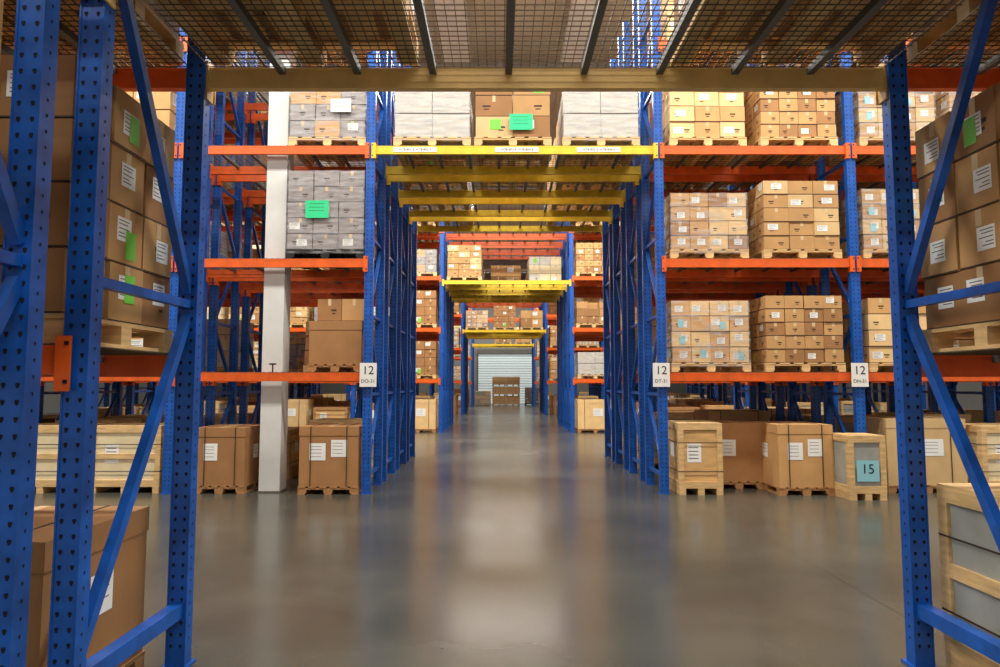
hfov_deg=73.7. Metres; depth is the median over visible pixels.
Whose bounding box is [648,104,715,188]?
stacked cardboard boxes
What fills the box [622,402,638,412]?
crate
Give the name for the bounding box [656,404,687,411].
crate
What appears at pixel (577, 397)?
wooden crate
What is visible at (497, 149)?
label
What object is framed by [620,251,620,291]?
stacked cardboard boxes
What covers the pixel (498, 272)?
stacked cardboard boxes
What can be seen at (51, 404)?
wall
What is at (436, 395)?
wooden crate
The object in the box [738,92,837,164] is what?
stacked cardboard boxes
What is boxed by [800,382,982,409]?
wall
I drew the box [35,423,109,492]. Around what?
wooden crate
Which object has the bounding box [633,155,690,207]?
stacked cardboard boxes
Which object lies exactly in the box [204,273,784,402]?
wall
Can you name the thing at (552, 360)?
stacked cardboard boxes
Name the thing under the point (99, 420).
wooden crate
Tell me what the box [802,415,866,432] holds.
wooden crate
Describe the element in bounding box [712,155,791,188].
stacked cardboard boxes
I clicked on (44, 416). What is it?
wooden crate
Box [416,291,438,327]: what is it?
stacked cardboard boxes
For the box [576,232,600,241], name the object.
stacked cardboard boxes
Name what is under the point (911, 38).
stacked cardboard boxes
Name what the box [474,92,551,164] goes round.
stacked cardboard boxes
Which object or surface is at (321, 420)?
wooden crate
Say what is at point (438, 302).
stacked cardboard boxes
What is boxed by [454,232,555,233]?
roof beam
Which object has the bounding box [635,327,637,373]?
stacked cardboard boxes
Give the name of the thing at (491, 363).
door
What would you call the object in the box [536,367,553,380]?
stacked cardboard boxes
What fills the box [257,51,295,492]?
support column
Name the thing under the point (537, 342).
stacked cardboard boxes
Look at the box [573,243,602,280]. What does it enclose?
stacked cardboard boxes
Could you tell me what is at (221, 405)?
wooden crate
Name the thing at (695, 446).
wooden crate
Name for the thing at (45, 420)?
crate
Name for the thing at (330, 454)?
crate
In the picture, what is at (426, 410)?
crate
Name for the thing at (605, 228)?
rack
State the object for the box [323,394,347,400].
crate
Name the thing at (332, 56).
stacked cardboard boxes
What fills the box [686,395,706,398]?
wooden crate
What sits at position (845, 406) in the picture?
wooden crate
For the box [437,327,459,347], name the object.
stacked cardboard boxes
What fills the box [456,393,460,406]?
crate
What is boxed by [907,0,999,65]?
stacked cardboard boxes
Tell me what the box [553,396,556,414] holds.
crate
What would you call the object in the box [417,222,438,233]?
stacked cardboard boxes
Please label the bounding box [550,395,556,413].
crate
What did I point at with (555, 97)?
ceiling
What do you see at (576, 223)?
stacked cardboard boxes
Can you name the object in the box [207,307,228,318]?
stacked cardboard boxes
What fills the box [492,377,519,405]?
wooden crates
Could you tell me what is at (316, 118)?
stacked cardboard boxes
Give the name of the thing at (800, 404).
wooden crate
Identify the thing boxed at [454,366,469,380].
stacked cardboard boxes
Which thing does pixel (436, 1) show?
ceiling light
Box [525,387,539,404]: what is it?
stacked cardboard boxes
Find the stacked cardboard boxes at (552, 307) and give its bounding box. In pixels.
[547,303,556,313]
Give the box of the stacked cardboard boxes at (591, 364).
[575,352,610,378]
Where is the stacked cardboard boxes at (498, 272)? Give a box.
[491,265,520,284]
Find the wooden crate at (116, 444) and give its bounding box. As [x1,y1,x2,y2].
[94,423,163,492]
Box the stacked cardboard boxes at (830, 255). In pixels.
[800,255,885,269]
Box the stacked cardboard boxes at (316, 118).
[288,92,377,164]
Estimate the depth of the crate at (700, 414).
12.30 m
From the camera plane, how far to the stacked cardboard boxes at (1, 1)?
2.52 m
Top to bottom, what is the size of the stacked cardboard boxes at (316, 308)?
0.884 m
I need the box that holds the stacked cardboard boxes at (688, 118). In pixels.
[662,92,746,164]
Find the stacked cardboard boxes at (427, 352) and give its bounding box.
[416,341,438,378]
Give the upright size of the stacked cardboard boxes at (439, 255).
0.974 m
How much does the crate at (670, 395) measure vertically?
0.953 m
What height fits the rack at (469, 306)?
8.200 m
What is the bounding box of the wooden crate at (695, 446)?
[668,420,723,494]
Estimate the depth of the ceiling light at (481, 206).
30.96 m
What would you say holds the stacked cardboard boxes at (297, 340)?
on the rack at (605, 228)
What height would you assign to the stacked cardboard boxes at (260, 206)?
0.968 m
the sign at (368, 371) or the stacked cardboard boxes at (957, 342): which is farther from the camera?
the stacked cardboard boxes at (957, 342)
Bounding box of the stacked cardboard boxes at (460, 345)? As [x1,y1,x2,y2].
[454,345,469,356]
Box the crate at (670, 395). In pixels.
[667,393,675,402]
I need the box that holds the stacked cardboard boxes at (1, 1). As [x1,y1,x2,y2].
[0,0,3,96]
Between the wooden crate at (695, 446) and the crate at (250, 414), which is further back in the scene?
the crate at (250, 414)
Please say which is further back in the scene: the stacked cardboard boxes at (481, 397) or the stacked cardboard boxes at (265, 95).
the stacked cardboard boxes at (481, 397)
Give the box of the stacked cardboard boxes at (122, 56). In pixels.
[114,52,165,65]
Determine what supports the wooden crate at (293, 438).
on the floor
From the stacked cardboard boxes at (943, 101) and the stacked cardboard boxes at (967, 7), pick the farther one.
the stacked cardboard boxes at (943, 101)
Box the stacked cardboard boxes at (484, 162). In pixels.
[480,162,544,188]
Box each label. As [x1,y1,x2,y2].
[393,147,436,151]
[495,147,538,151]
[577,147,619,151]
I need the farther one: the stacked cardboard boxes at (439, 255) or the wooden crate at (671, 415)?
the stacked cardboard boxes at (439, 255)
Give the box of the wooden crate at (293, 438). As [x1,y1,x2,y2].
[286,427,299,479]
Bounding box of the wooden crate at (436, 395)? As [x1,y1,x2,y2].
[434,393,438,405]
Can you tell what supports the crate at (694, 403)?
on the floor
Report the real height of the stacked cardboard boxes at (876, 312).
1.068 m
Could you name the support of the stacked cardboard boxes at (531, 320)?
on the rack at (547, 316)
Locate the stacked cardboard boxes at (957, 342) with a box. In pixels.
[881,338,973,370]
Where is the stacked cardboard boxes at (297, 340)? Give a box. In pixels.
[289,333,305,371]
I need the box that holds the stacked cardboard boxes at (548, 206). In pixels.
[546,162,600,225]
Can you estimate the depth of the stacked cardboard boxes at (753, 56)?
10.70 m
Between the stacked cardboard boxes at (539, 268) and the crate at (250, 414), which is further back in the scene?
the stacked cardboard boxes at (539, 268)
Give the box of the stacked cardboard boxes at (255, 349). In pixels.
[252,343,257,369]
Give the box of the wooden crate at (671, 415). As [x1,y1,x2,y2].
[637,412,693,467]
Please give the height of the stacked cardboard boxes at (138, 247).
1.288 m
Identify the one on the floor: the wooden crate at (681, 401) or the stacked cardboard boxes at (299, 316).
the wooden crate at (681, 401)
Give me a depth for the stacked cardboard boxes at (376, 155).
12.60 m
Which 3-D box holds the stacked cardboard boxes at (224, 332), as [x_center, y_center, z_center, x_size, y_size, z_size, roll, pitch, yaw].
[-5.455,0.278,12.796,1.140,1.028,0.950,0,-4,0]
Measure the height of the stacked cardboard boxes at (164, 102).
0.968 m
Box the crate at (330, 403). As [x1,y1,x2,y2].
[328,401,356,417]
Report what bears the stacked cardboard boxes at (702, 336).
on the rack at (856, 266)
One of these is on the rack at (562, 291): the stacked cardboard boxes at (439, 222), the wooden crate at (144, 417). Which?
the stacked cardboard boxes at (439, 222)
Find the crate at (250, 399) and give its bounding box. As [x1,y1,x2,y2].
[219,397,256,401]
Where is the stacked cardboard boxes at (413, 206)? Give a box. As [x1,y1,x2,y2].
[411,182,469,207]
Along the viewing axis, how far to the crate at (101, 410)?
13.64 m
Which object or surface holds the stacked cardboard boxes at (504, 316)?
on the rack at (547, 316)
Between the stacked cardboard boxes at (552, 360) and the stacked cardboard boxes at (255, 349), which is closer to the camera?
the stacked cardboard boxes at (255, 349)
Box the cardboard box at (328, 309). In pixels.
[317,299,363,320]
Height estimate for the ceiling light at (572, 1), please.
0.830 m
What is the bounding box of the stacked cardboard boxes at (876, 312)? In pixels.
[842,298,926,371]
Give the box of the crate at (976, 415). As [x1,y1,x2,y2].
[923,409,999,422]
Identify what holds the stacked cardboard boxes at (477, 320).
on the rack at (547, 316)
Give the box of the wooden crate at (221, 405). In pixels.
[204,400,227,414]
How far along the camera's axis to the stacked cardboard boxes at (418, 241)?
25.92 m
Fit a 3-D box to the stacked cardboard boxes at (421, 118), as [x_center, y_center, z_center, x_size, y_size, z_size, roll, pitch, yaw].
[-1.002,-3.161,10.328,1.140,0.854,0.950,0,-4,0]
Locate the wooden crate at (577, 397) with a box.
[576,396,597,398]
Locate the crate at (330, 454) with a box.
[297,423,361,494]
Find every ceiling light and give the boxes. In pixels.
[433,0,470,61]
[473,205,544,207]
[483,255,555,255]
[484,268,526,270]
[561,0,597,61]
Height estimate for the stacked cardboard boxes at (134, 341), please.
0.968 m
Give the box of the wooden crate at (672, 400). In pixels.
[670,398,702,403]
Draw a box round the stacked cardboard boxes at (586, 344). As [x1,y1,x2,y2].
[575,341,598,347]
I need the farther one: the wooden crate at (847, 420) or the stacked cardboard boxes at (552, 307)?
the stacked cardboard boxes at (552, 307)
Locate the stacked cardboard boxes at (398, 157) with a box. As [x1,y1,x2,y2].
[398,157,467,188]
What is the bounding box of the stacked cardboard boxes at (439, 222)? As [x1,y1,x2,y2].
[418,222,439,241]
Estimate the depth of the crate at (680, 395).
34.86 m
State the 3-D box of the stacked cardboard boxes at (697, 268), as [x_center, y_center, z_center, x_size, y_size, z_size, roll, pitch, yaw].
[4.402,-1.405,12.923,1.140,1.103,0.950,0,-4,1]
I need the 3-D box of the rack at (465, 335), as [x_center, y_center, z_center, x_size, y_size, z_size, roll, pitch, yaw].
[0.215,0.116,35.302,26.950,8.200,1.048,0,-4,0]
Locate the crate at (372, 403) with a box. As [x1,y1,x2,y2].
[372,403,373,417]
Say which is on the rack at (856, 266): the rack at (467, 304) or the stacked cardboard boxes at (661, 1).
the stacked cardboard boxes at (661, 1)
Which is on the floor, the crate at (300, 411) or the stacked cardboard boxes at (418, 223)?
the crate at (300, 411)
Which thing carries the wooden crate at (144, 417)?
on the floor
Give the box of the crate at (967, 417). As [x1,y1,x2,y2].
[872,412,970,422]
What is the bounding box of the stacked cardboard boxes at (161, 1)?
[156,0,418,65]
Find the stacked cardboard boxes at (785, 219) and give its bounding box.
[744,181,841,268]
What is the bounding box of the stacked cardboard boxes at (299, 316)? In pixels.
[290,307,314,327]
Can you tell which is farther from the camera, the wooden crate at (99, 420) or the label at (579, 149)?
the wooden crate at (99, 420)
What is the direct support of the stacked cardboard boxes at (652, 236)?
on the rack at (404, 212)
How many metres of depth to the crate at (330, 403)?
22.79 m
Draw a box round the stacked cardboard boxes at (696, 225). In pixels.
[664,193,748,268]
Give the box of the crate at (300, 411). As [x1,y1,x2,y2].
[288,399,313,426]
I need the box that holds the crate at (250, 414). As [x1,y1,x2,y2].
[215,412,255,423]
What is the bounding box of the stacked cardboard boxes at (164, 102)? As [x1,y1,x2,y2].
[126,92,176,130]
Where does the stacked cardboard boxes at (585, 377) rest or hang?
on the rack at (562, 291)
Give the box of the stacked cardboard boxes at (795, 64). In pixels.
[795,64,877,97]
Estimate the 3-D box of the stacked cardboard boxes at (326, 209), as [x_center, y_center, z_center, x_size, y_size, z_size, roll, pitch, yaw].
[-2.550,-1.714,10.208,1.140,1.309,0.971,0,-4,0]
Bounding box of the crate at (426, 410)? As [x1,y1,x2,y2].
[415,399,437,431]
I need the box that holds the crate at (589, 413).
[575,399,604,431]
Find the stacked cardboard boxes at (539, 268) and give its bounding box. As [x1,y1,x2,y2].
[528,257,561,284]
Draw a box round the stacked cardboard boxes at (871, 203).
[836,189,919,268]
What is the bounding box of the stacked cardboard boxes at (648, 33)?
[647,18,713,94]
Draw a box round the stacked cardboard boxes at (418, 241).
[418,241,439,249]
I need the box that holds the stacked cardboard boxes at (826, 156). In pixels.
[798,155,883,188]
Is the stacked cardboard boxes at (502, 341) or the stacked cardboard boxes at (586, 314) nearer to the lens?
the stacked cardboard boxes at (586, 314)
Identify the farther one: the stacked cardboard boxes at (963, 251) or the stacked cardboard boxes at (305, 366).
the stacked cardboard boxes at (305, 366)
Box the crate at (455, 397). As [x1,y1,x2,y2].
[453,396,456,414]
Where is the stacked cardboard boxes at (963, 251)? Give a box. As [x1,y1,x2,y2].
[915,82,999,352]
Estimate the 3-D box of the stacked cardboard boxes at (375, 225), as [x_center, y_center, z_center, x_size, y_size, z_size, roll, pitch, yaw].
[-2.638,-1.430,12.925,1.140,1.153,0.950,0,-4,-1]
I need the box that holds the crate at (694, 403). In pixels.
[692,401,723,406]
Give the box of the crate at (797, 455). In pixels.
[752,421,834,495]
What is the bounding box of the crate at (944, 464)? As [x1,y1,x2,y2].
[853,416,967,492]
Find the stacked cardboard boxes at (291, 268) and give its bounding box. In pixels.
[291,268,313,269]
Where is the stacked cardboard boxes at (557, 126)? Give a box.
[555,117,622,188]
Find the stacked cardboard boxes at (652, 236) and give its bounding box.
[634,235,694,281]
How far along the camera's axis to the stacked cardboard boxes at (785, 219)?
9.77 m
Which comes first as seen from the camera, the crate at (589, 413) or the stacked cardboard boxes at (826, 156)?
the stacked cardboard boxes at (826, 156)
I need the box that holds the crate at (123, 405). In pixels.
[122,404,147,414]
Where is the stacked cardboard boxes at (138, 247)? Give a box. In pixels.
[0,55,174,352]
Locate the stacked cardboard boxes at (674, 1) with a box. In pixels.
[670,0,949,65]
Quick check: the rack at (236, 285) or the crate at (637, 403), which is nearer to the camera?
the rack at (236, 285)
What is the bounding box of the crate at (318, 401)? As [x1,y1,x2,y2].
[297,397,333,406]
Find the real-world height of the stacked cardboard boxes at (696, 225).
0.974 m
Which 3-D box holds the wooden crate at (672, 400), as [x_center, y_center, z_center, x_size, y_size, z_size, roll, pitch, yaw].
[7.235,3.013,25.886,1.054,1.000,0.804,0,-4,0]
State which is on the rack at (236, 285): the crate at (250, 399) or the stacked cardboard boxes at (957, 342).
the stacked cardboard boxes at (957, 342)
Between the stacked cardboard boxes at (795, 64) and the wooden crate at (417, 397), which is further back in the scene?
the wooden crate at (417, 397)
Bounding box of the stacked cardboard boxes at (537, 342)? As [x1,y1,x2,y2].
[536,341,553,356]
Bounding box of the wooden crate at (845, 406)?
[838,400,873,414]
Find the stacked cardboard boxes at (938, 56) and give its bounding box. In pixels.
[907,52,997,65]
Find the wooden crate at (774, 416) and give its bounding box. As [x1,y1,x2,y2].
[773,415,799,420]
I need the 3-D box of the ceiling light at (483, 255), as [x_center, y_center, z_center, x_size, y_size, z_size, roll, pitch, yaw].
[0.000,-5.417,42.831,26.000,0.830,0.700,0,-4,0]
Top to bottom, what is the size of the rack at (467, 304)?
8.200 m
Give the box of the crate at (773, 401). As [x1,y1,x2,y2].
[771,400,786,406]
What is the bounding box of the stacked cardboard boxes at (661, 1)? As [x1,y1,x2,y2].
[660,0,734,65]
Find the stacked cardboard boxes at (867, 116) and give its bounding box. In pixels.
[829,92,934,164]
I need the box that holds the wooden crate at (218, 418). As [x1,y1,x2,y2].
[203,415,248,425]
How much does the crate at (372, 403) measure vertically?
0.933 m
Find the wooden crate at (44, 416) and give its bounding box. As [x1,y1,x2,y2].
[43,415,104,420]
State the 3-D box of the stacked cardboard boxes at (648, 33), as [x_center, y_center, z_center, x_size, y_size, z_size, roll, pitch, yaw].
[3.081,-4.794,11.775,1.140,1.088,0.950,0,-4,-1]
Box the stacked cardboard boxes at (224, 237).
[209,225,228,269]
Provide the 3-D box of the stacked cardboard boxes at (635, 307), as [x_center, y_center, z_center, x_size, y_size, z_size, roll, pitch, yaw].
[4.399,-0.592,23.422,1.140,1.068,0.950,0,-4,0]
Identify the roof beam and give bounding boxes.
[247,63,757,67]
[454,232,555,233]
[474,182,917,188]
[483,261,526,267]
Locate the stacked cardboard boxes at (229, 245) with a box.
[228,241,255,269]
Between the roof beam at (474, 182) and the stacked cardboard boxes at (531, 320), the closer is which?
the roof beam at (474, 182)
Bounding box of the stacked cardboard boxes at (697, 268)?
[696,268,763,269]
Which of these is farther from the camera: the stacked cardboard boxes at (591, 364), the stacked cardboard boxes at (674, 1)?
the stacked cardboard boxes at (591, 364)
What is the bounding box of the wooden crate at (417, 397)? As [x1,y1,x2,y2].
[416,396,431,398]
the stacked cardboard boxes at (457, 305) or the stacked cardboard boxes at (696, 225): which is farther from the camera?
the stacked cardboard boxes at (457, 305)
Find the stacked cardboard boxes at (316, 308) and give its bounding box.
[315,307,317,320]
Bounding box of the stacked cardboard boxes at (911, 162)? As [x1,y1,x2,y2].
[859,162,911,188]
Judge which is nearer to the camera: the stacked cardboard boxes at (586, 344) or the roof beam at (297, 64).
the roof beam at (297, 64)
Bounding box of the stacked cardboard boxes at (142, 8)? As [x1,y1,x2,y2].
[2,0,183,65]
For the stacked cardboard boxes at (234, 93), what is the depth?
12.98 m
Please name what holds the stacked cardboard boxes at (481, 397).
on the floor
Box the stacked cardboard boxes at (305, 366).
[303,322,374,371]
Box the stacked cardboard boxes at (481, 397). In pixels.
[475,391,490,404]
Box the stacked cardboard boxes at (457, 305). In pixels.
[454,303,459,313]
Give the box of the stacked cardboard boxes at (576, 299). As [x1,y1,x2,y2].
[574,297,602,327]
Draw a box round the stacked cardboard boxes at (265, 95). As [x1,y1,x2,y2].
[261,92,268,112]
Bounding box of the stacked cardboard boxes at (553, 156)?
[551,138,611,207]
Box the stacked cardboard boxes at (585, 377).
[574,354,603,378]
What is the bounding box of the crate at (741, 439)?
[707,420,764,488]
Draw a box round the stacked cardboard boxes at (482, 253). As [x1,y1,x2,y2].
[450,253,482,284]
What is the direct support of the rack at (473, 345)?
on the floor
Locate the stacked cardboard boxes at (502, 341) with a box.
[495,329,510,343]
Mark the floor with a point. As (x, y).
(510, 537)
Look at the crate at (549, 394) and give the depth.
45.20 m
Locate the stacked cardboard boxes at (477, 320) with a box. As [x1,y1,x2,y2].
[466,311,488,329]
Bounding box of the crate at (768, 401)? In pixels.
[729,398,771,405]
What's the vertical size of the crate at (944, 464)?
1.053 m
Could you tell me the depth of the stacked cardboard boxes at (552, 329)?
33.53 m
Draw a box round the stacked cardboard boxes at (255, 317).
[229,307,258,327]
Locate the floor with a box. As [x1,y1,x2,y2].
[34,403,945,666]
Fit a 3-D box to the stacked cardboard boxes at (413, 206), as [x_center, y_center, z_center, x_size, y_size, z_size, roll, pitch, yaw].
[-1.175,-2.971,13.041,1.140,0.884,0.950,0,-4,0]
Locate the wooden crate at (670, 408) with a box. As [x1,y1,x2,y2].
[668,406,699,411]
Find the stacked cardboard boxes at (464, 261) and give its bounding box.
[447,245,481,279]
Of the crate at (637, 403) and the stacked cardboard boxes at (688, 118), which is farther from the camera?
the crate at (637, 403)
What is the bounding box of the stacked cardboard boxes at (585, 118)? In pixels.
[558,92,639,164]
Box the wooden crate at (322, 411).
[313,406,350,419]
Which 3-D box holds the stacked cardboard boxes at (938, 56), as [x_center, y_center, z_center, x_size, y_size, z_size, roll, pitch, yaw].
[7.223,-4.893,10.459,1.140,1.088,0.950,0,-4,0]
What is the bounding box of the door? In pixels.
[477,349,531,402]
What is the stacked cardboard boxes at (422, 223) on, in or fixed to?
on the rack at (605, 228)
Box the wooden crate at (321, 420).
[309,418,373,476]
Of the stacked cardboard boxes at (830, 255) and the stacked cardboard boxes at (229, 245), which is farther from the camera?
the stacked cardboard boxes at (229, 245)
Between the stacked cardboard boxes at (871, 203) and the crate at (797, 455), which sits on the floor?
the crate at (797, 455)
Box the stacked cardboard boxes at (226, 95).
[147,64,230,102]
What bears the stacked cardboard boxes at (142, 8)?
on the rack at (76, 361)
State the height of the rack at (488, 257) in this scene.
8.200 m
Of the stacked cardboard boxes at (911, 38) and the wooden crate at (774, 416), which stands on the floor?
the wooden crate at (774, 416)
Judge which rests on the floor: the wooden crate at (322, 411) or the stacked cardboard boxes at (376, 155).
the wooden crate at (322, 411)
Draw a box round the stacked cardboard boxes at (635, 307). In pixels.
[620,307,636,327]
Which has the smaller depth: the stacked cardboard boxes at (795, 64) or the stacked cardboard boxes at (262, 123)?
the stacked cardboard boxes at (795, 64)
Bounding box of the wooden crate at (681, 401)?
[679,399,713,405]
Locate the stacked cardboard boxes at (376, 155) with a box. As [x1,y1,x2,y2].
[331,155,390,206]
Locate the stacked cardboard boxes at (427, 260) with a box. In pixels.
[417,250,438,280]
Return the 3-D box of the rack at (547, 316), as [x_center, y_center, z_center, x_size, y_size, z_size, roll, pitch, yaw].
[0.215,0.016,33.986,26.950,8.200,1.048,0,-4,0]
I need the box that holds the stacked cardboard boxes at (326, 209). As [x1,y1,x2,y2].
[285,171,375,268]
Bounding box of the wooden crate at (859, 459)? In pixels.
[832,433,887,500]
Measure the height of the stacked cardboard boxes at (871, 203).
1.034 m
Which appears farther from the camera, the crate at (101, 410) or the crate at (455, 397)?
the crate at (455, 397)
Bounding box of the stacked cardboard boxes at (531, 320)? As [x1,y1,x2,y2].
[520,311,542,329]
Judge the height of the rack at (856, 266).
8.200 m
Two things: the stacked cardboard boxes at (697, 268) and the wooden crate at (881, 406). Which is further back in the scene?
the wooden crate at (881, 406)
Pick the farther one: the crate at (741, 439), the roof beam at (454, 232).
the roof beam at (454, 232)
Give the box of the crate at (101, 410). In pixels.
[97,407,143,415]
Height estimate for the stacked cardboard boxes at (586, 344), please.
1.034 m
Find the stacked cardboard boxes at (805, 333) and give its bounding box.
[748,296,845,371]
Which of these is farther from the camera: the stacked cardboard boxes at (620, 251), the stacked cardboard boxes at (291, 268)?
the stacked cardboard boxes at (291, 268)
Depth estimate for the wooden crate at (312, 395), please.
34.69 m
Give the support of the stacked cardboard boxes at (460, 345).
on the rack at (473, 345)
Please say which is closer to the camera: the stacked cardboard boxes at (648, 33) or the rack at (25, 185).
the rack at (25, 185)
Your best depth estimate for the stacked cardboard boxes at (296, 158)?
12.61 m
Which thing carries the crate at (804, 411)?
on the floor
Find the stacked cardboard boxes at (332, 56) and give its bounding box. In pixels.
[299,52,367,65]
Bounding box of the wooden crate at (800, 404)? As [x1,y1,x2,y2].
[786,402,823,414]
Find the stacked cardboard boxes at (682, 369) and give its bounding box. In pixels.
[652,307,721,371]
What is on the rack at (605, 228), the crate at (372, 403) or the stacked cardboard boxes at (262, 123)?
the stacked cardboard boxes at (262, 123)
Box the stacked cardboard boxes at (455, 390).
[454,389,469,404]
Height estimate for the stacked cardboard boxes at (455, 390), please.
1.208 m
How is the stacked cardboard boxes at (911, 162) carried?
on the rack at (404, 212)
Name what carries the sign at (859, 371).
attached to the rack at (856, 266)
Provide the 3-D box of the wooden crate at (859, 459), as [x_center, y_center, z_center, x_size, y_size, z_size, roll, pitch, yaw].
[4.920,1.817,9.165,0.500,0.860,0.508,0,-4,0]
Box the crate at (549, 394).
[538,393,550,406]
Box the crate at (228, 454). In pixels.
[197,424,259,493]
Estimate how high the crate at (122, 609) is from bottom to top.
0.883 m
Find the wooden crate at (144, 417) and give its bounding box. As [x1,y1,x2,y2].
[105,415,163,422]
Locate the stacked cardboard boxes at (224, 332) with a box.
[205,319,253,371]
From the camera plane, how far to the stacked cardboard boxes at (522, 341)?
45.43 m
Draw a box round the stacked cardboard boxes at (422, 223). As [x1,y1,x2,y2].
[420,182,473,225]
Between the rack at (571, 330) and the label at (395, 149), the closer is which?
the label at (395, 149)
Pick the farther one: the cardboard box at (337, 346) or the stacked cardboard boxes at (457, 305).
the stacked cardboard boxes at (457, 305)
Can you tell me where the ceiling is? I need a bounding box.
[235,0,736,272]
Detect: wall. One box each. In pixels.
[43,382,146,413]
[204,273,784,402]
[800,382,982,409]
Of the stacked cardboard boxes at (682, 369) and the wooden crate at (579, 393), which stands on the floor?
the wooden crate at (579, 393)
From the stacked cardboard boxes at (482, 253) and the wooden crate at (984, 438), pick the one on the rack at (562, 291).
the stacked cardboard boxes at (482, 253)
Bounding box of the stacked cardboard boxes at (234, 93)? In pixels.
[213,61,258,131]
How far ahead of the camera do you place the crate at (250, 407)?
21.43 m
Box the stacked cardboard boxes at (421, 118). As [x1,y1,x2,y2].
[393,92,472,164]
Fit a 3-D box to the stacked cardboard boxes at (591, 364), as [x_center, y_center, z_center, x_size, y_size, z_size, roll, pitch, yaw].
[3.076,1.060,21.973,1.140,0.854,0.950,0,-4,0]
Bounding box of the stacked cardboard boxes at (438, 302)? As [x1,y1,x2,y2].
[416,302,438,327]
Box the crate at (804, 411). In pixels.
[744,407,810,420]
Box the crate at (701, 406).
[700,405,733,408]
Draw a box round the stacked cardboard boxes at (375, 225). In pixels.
[329,225,389,280]
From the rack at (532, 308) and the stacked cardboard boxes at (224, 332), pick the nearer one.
the stacked cardboard boxes at (224, 332)
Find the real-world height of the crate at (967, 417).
1.053 m
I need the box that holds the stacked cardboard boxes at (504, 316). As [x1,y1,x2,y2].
[493,306,515,329]
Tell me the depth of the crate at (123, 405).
22.75 m
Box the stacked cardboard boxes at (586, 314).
[574,302,602,327]
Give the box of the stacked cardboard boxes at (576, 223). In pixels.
[573,222,601,233]
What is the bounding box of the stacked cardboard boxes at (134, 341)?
[131,338,142,346]
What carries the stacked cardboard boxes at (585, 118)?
on the rack at (856, 266)
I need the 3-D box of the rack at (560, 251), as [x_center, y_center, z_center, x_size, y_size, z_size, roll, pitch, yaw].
[0.215,-0.677,24.832,26.950,8.200,1.048,0,-4,0]
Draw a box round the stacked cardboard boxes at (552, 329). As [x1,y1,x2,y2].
[549,326,556,347]
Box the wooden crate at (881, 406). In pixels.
[874,402,886,411]
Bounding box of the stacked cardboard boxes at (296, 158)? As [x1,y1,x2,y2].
[258,155,327,188]
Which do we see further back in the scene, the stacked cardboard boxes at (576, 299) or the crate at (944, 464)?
the stacked cardboard boxes at (576, 299)
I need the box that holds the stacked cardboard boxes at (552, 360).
[549,357,556,380]
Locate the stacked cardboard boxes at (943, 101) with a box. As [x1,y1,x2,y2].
[912,92,980,162]
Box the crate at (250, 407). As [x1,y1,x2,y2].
[237,405,254,411]
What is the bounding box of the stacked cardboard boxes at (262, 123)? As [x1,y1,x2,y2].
[214,97,263,131]
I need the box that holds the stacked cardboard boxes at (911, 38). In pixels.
[825,34,912,65]
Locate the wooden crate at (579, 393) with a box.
[578,392,588,394]
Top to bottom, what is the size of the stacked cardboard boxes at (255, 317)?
1.088 m
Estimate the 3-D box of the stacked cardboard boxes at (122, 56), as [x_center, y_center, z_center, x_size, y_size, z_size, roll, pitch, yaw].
[-5.436,-4.883,10.459,1.140,1.068,0.950,0,-4,-1]
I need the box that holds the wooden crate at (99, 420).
[55,418,141,423]
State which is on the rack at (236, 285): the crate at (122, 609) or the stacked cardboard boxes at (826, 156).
the stacked cardboard boxes at (826, 156)
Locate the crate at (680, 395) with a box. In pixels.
[678,393,704,397]
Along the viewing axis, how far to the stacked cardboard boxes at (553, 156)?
12.69 m
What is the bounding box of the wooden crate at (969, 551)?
[937,483,999,666]
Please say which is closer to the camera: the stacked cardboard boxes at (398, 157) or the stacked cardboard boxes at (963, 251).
the stacked cardboard boxes at (963, 251)
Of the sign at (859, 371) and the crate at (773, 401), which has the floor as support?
the crate at (773, 401)
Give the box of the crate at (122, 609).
[26,505,149,666]
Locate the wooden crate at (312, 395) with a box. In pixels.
[305,394,322,396]
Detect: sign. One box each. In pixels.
[359,363,376,386]
[653,363,669,386]
[851,363,868,386]
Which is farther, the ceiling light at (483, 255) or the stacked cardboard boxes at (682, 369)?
the ceiling light at (483, 255)
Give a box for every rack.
[0,0,59,666]
[1,0,999,666]
[39,0,997,480]
[41,0,999,493]
[98,37,938,468]
[98,182,925,432]
[111,222,886,429]
[125,92,999,460]
[134,222,877,426]
[157,222,851,424]
[248,303,756,413]
[255,303,744,412]
[295,255,769,414]
[311,308,690,405]
[314,305,744,410]
[346,308,697,406]
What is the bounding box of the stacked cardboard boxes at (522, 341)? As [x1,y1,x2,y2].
[515,327,531,343]
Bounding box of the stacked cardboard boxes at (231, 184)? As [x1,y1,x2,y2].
[211,144,258,207]
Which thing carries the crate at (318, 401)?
on the floor
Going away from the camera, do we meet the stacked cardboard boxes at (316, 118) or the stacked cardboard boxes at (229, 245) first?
the stacked cardboard boxes at (316, 118)
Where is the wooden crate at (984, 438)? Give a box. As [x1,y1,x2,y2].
[965,423,999,482]
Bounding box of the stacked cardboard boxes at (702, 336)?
[666,301,750,371]
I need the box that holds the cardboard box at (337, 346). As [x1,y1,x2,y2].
[308,321,363,371]
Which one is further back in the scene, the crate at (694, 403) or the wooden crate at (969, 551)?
the crate at (694, 403)
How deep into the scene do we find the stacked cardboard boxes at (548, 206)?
14.40 m
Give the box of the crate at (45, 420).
[43,418,54,422]
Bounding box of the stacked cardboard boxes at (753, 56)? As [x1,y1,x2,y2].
[737,52,819,65]
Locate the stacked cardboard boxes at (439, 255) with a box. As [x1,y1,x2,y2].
[417,255,439,280]
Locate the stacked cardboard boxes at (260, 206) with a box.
[223,205,261,225]
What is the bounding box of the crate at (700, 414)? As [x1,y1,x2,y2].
[694,409,769,420]

